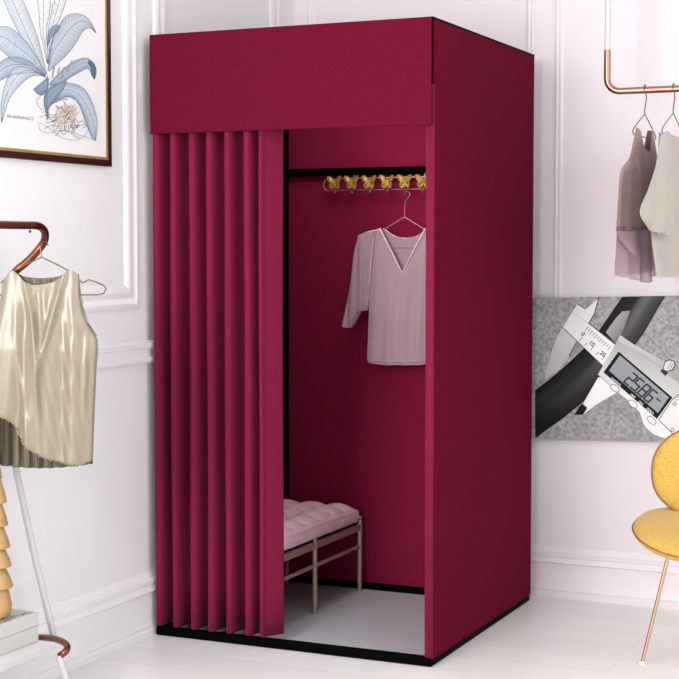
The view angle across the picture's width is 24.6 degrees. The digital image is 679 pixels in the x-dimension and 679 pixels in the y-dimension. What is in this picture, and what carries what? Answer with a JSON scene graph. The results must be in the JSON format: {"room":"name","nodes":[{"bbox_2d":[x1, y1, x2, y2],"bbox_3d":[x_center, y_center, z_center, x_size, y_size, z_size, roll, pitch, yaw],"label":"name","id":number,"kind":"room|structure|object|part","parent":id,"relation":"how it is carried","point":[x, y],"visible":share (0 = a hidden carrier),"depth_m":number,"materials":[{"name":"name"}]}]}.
{"room":"clothing store","nodes":[
{"label":"clothing store","id":0,"kind":"room"},
{"bbox_2d":[0,0,292,610],"bbox_3d":[-1.724,-0.247,2.947,0.120,2.750,7.433,2,4,24],"label":"wall","id":1,"kind":"structure","parent":0,"point":[93,525],"depth_m":4.97,"materials":[{"name":"white paint"}]},
{"bbox_2d":[0,0,111,166],"bbox_3d":[-0.902,-0.957,4.557,0.014,0.860,0.834,2,4,24],"label":"picture","id":2,"kind":"object","parent":1,"relation":"attached to","point":[55,55],"visible":1,"depth_m":4.67,"materials":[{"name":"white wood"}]},
{"bbox_2d":[0,0,139,312],"bbox_3d":[-0.847,-0.735,4.699,0.010,1.320,0.895,2,4,24],"label":"trim","id":3,"kind":"structure","parent":1,"relation":"attached to","point":[126,296],"depth_m":5.06,"materials":[{"name":"white paint"}]},
{"bbox_2d":[0,568,156,678],"bbox_3d":[-1.685,1.022,2.938,0.021,0.218,7.313,2,4,24],"label":"baseboard","id":4,"kind":"structure","parent":1,"relation":"attached to","point":[97,623],"depth_m":4.95,"materials":[{"name":"white paint"}]},
{"bbox_2d":[96,340,153,369],"bbox_3d":[-1.684,0.176,2.888,0.022,0.076,7.313,2,4,24],"label":"trim","id":5,"kind":"structure","parent":1,"relation":"attached to","point":[115,355],"depth_m":5.05,"materials":[{"name":"white paint"}]},
{"bbox_2d":[153,0,279,34],"bbox_3d":[-0.423,-0.790,5.631,0.010,1.320,0.935,2,4,24],"label":"trim","id":6,"kind":"structure","parent":1,"relation":"attached to","point":[159,6],"depth_m":5.24,"materials":[{"name":"white paint"}]},
{"bbox_2d":[52,596,678,678],"bbox_3d":[0.384,1.211,2.074,4.750,0.060,7.430,2,4,24],"label":"floor","id":7,"kind":"structure","parent":0,"point":[544,637],"depth_m":4.97,"materials":[{"name":"white wood"}]},
{"bbox_2d":[0,221,70,678],"bbox_3d":[-1.101,0.390,3.878,0.230,1.378,1.391,2,4,24],"label":"rack","id":8,"kind":"object","parent":7,"relation":"on","point":[46,643],"visible":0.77,"depth_m":4.37,"materials":[{"name":"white metal"}]},
{"bbox_2d":[0,609,38,655],"bbox_3d":[-0.985,0.814,4.227,0.140,0.084,0.381,2,4,24],"label":"storage box","id":9,"kind":"object","parent":8,"relation":"on","point":[18,630],"visible":1,"depth_m":4.29,"materials":[{"name":"grey"}]},
{"bbox_2d":[0,468,12,618],"bbox_3d":[-0.957,0.491,4.286,0.110,0.552,0.110,2,4,24],"label":"vase","id":10,"kind":"object","parent":9,"relation":"on","point":[6,583],"visible":1,"depth_m":4.27,"materials":[{"name":"beige ceramic"}]},
{"bbox_3d":[-0.985,0.791,4.226,0.140,0.037,0.381,2,4,24],"label":"lid","id":11,"kind":"part","parent":9,"relation":"part of","materials":[{"name":"grey"}]},
{"bbox_2d":[0,640,55,671],"bbox_3d":[-1.130,0.888,3.871,0.205,0.022,1.182,2,4,24],"label":"shelf","id":12,"kind":"object","parent":8,"relation":"attached to","point":[19,656],"depth_m":4.25,"materials":[{"name":"grey"}]},
{"bbox_3d":[-0.888,0.425,4.456,0.022,0.914,0.179,3,5,44],"label":"leg","id":13,"kind":"part","parent":8,"relation":"part of","materials":[{"name":"grey metal"}]},
{"bbox_2d":[0,241,106,295],"bbox_3d":[-0.823,-0.197,4.308,0.360,0.151,0.026,0,3,0],"label":"clothes hanger","id":14,"kind":"object","parent":8,"relation":"hanging from","point":[43,241],"visible":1,"depth_m":4.30,"materials":[{"name":"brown metal"}]},
{"bbox_2d":[0,270,97,468],"bbox_3d":[-0.824,0.086,4.299,0.312,0.554,0.108,0,3,2],"label":"satin top","id":15,"kind":"object","parent":14,"relation":"hanging from","point":[49,348],"visible":1,"depth_m":4.28,"materials":[{"name":"beige fabric"}]},
{"bbox_3d":[-0.836,0.871,4.474,0.067,0.043,0.248,-3,4,-40],"label":"shelf rail","id":16,"kind":"part","parent":8,"relation":"part of","materials":[{"name":"orange metal"}]},
{"bbox_2d":[149,16,534,666],"bbox_3d":[0.038,-0.017,5.435,0.999,2.001,1.039,2,4,24],"label":"fitting room","id":17,"kind":"object","parent":7,"relation":"on","point":[433,457],"visible":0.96,"depth_m":5.31,"materials":[{"name":"red fabric"}]},
{"bbox_3d":[-0.407,-0.041,5.652,0.007,1.970,1.009,2,4,24],"label":"panel","id":18,"kind":"part","parent":17,"relation":"part of","materials":[{"name":"red fabric"}]},
{"bbox_2d":[153,130,283,637],"bbox_3d":[-0.401,0.075,5.133,0.451,1.779,0.096,2,4,24],"label":"curtain","id":19,"kind":"object","parent":17,"relation":"hanging from","point":[218,196],"visible":0.97,"depth_m":5.12,"materials":[{"name":"red fabric"}]},
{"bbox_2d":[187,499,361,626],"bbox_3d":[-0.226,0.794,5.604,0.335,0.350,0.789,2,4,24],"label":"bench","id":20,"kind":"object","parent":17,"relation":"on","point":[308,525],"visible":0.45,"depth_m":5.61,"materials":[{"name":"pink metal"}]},
{"bbox_3d":[-0.203,0.801,6.017,0.019,0.288,0.019,2,4,24],"label":"leg","id":21,"kind":"part","parent":20,"relation":"part of","materials":[{"name":"beige metal"}]},
{"bbox_3d":[-0.088,0.829,5.529,0.019,0.288,0.019,2,4,24],"label":"leg","id":22,"kind":"part","parent":20,"relation":"part of","materials":[{"name":"beige metal"}]},
{"bbox_2d":[284,499,358,550],"bbox_3d":[-0.233,0.662,5.580,0.335,0.084,0.754,2,4,24],"label":"cushion","id":23,"kind":"object","parent":20,"relation":"on","point":[307,524],"depth_m":5.61,"materials":[{"name":"pink fabric"}]},
{"bbox_3d":[-0.080,0.729,5.542,0.012,0.026,0.755,2,4,24],"label":"rail","id":24,"kind":"part","parent":20,"relation":"part of","materials":[{"name":"beige metal"}]},
{"bbox_3d":[0.076,0.808,5.891,0.019,0.288,0.019,2,4,24],"label":"leg","id":25,"kind":"part","parent":20,"relation":"part of","materials":[{"name":"beige metal"}]},
{"bbox_3d":[-0.208,-0.047,6.018,0.025,1.992,0.025,1,3,9],"label":"post","id":26,"kind":"part","parent":17,"relation":"part of","materials":[{"name":"black"}]},
{"bbox_3d":[-0.161,0.992,5.055,0.994,0.030,0.028,2,4,24],"label":"rail","id":27,"kind":"part","parent":17,"relation":"part of","materials":[{"name":"black"}]},
{"bbox_3d":[0.216,0.944,5.884,0.938,0.030,0.025,2,4,24],"label":"rail","id":28,"kind":"part","parent":17,"relation":"part of","materials":[{"name":"black"}]},
{"bbox_3d":[0.223,-0.052,5.840,0.982,1.970,0.006,2,4,24],"label":"panel","id":29,"kind":"part","parent":17,"relation":"part of","materials":[{"name":"red fabric"}]},
{"bbox_2d":[323,173,425,193],"bbox_3d":[0.178,-0.578,5.775,0.534,0.072,0.036,2,4,24],"label":"hook rail","id":30,"kind":"object","parent":17,"relation":"attached to","point":[334,183],"visible":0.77,"depth_m":5.79,"materials":[{"name":"gold metal"}]},
{"bbox_2d":[382,191,423,247],"bbox_3d":[0.244,-0.441,5.723,0.334,0.209,0.039,2,4,24],"label":"clothes hanger","id":31,"kind":"object","parent":30,"relation":"hanging from","point":[406,191],"visible":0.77,"depth_m":5.71,"materials":[{"name":"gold metal"}]},
{"bbox_2d":[342,228,425,364],"bbox_3d":[0.232,-0.158,5.720,0.482,0.505,0.074,2,4,24],"label":"blouse","id":32,"kind":"object","parent":31,"relation":"hanging from","point":[387,281],"visible":0.7,"depth_m":5.72,"materials":[{"name":"pink fabric"}]},
{"bbox_3d":[0.236,-0.393,5.709,0.334,0.115,0.004,2,4,24],"label":"frame","id":33,"kind":"part","parent":31,"relation":"part of","materials":[{"name":"gold metal"}]},
{"bbox_3d":[0.278,0.024,4.808,0.025,1.992,0.025,3,4,39],"label":"post","id":34,"kind":"part","parent":17,"relation":"part of","materials":[{"name":"black"}]},
{"bbox_3d":[0.489,0.979,5.317,0.026,0.026,0.986,2,4,24],"label":"rail","id":35,"kind":"part","parent":17,"relation":"part of","materials":[{"name":"black"}]},
{"bbox_3d":[0.495,-0.016,5.241,0.007,1.972,1.014,2,4,24],"label":"panel","id":36,"kind":"part","parent":17,"relation":"part of","materials":[{"name":"red fabric"}]},
{"bbox_2d":[632,430,678,664],"bbox_3d":[1.162,0.647,4.886,0.479,0.739,0.459,2,4,24],"label":"dining chair","id":37,"kind":"object","parent":7,"relation":"on","point":[657,530],"visible":1,"depth_m":4.95,"materials":[{"name":"yellow fabric"}]},
{"bbox_3d":[0.993,0.829,4.877,0.099,0.364,0.012,-1,3,-9],"label":"leg","id":38,"kind":"part","parent":37,"relation":"part of","materials":[{"name":"gold metal"}]},
{"bbox_3d":[1.159,0.603,4.885,0.464,0.089,0.450,2,4,24],"label":"seat","id":39,"kind":"part","parent":37,"relation":"part of","materials":[{"name":"yellow fabric"}]},
{"bbox_3d":[1.230,0.429,4.995,0.444,0.308,0.074,1,4,22],"label":"backrest","id":40,"kind":"part","parent":37,"relation":"part of","materials":[{"name":"yellow fabric"}]},
{"bbox_2d":[293,0,678,553],"bbox_3d":[1.949,-0.384,5.293,4.630,2.750,0.120,2,4,24],"label":"wall","id":41,"kind":"structure","parent":0,"point":[590,494],"depth_m":5.71,"materials":[{"name":"white paint"}]},
{"bbox_2d":[308,0,534,53],"bbox_3d":[0.297,-0.808,5.947,0.922,1.320,0.010,2,4,24],"label":"trim","id":42,"kind":"structure","parent":41,"relation":"attached to","point":[311,3],"depth_m":5.74,"materials":[{"name":"white paint"}]},
{"bbox_2d":[554,0,620,297],"bbox_3d":[1.319,-0.781,5.485,1.155,1.320,0.010,2,4,24],"label":"trim","id":43,"kind":"structure","parent":41,"relation":"attached to","point":[559,69],"depth_m":5.72,"materials":[{"name":"white paint"}]},
{"bbox_2d":[530,544,678,609],"bbox_3d":[1.920,0.896,5.304,4.630,0.192,0.021,2,4,24],"label":"baseboard","id":44,"kind":"structure","parent":41,"relation":"attached to","point":[584,574],"depth_m":5.73,"materials":[{"name":"white paint"}]},
{"bbox_2d":[532,296,678,440],"bbox_3d":[0.969,0.106,5.667,0.569,0.538,0.013,2,4,24],"label":"picture","id":45,"kind":"object","parent":41,"relation":"attached to","point":[604,368],"visible":1,"depth_m":5.66,"materials":[{"name":"paper"}]},
{"bbox_3d":[0.384,-1.594,1.910,4.750,0.060,7.430,2,4,24],"label":"ceiling","id":46,"kind":"structure","parent":0,"visible":0},
{"bbox_2d":[604,0,678,94],"bbox_3d":[1.373,-1.282,5.048,1.043,0.930,0.023,2,4,24],"label":"hanging rail","id":47,"kind":"object","parent":46,"relation":"hanging from","point":[607,46],"visible":1,"depth_m":5.26,"materials":[{"name":"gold metal"}]},
{"bbox_3d":[0.908,-1.369,5.254,0.021,0.780,0.021,2,4,24],"label":"drop rod","id":48,"kind":"part","parent":47,"relation":"part of","materials":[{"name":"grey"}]},
{"bbox_3d":[1.373,-0.893,5.071,1.043,0.152,0.023,2,4,24],"label":"rail","id":49,"kind":"part","parent":47,"relation":"part of","materials":[{"name":"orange metal"}]},
{"bbox_2d":[632,84,655,139],"bbox_3d":[1.026,-0.768,5.235,0.004,0.179,0.334,2,4,24],"label":"clothes hanger","id":50,"kind":"object","parent":47,"relation":"hanging from","point":[644,84],"visible":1,"depth_m":5.24,"materials":[{"name":"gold metal"}]},
{"bbox_2d":[614,127,656,282],"bbox_3d":[0.988,-0.449,5.144,0.061,0.525,0.708,2,4,24],"label":"dress","id":51,"kind":"object","parent":50,"relation":"hanging from","point":[634,256],"visible":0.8,"depth_m":5.07,"materials":[{"name":"pink fabric"}]},
{"bbox_3d":[1.026,-0.720,5.238,0.004,0.082,0.334,2,4,24],"label":"frame","id":52,"kind":"part","parent":50,"relation":"part of","materials":[{"name":"orange metal"}]},
{"bbox_2d":[661,83,678,133],"bbox_3d":[1.114,-0.766,5.196,0.004,0.179,0.334,2,4,24],"label":"clothes hanger","id":53,"kind":"object","parent":47,"relation":"hanging from","point":[673,83],"visible":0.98,"depth_m":5.19,"materials":[{"name":"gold metal"}]},
{"bbox_2d":[640,131,678,276],"bbox_3d":[1.087,-0.449,5.114,0.078,0.487,0.981,1,4,20],"label":"blouse","id":54,"kind":"object","parent":53,"relation":"hanging from","point":[659,209],"visible":1,"depth_m":4.98,"materials":[{"name":"beige fabric"}]},
{"bbox_3d":[1.114,-0.717,5.199,0.004,0.082,0.334,2,4,24],"label":"frame","id":55,"kind":"part","parent":53,"relation":"part of","materials":[{"name":"orange metal"}]}
]}

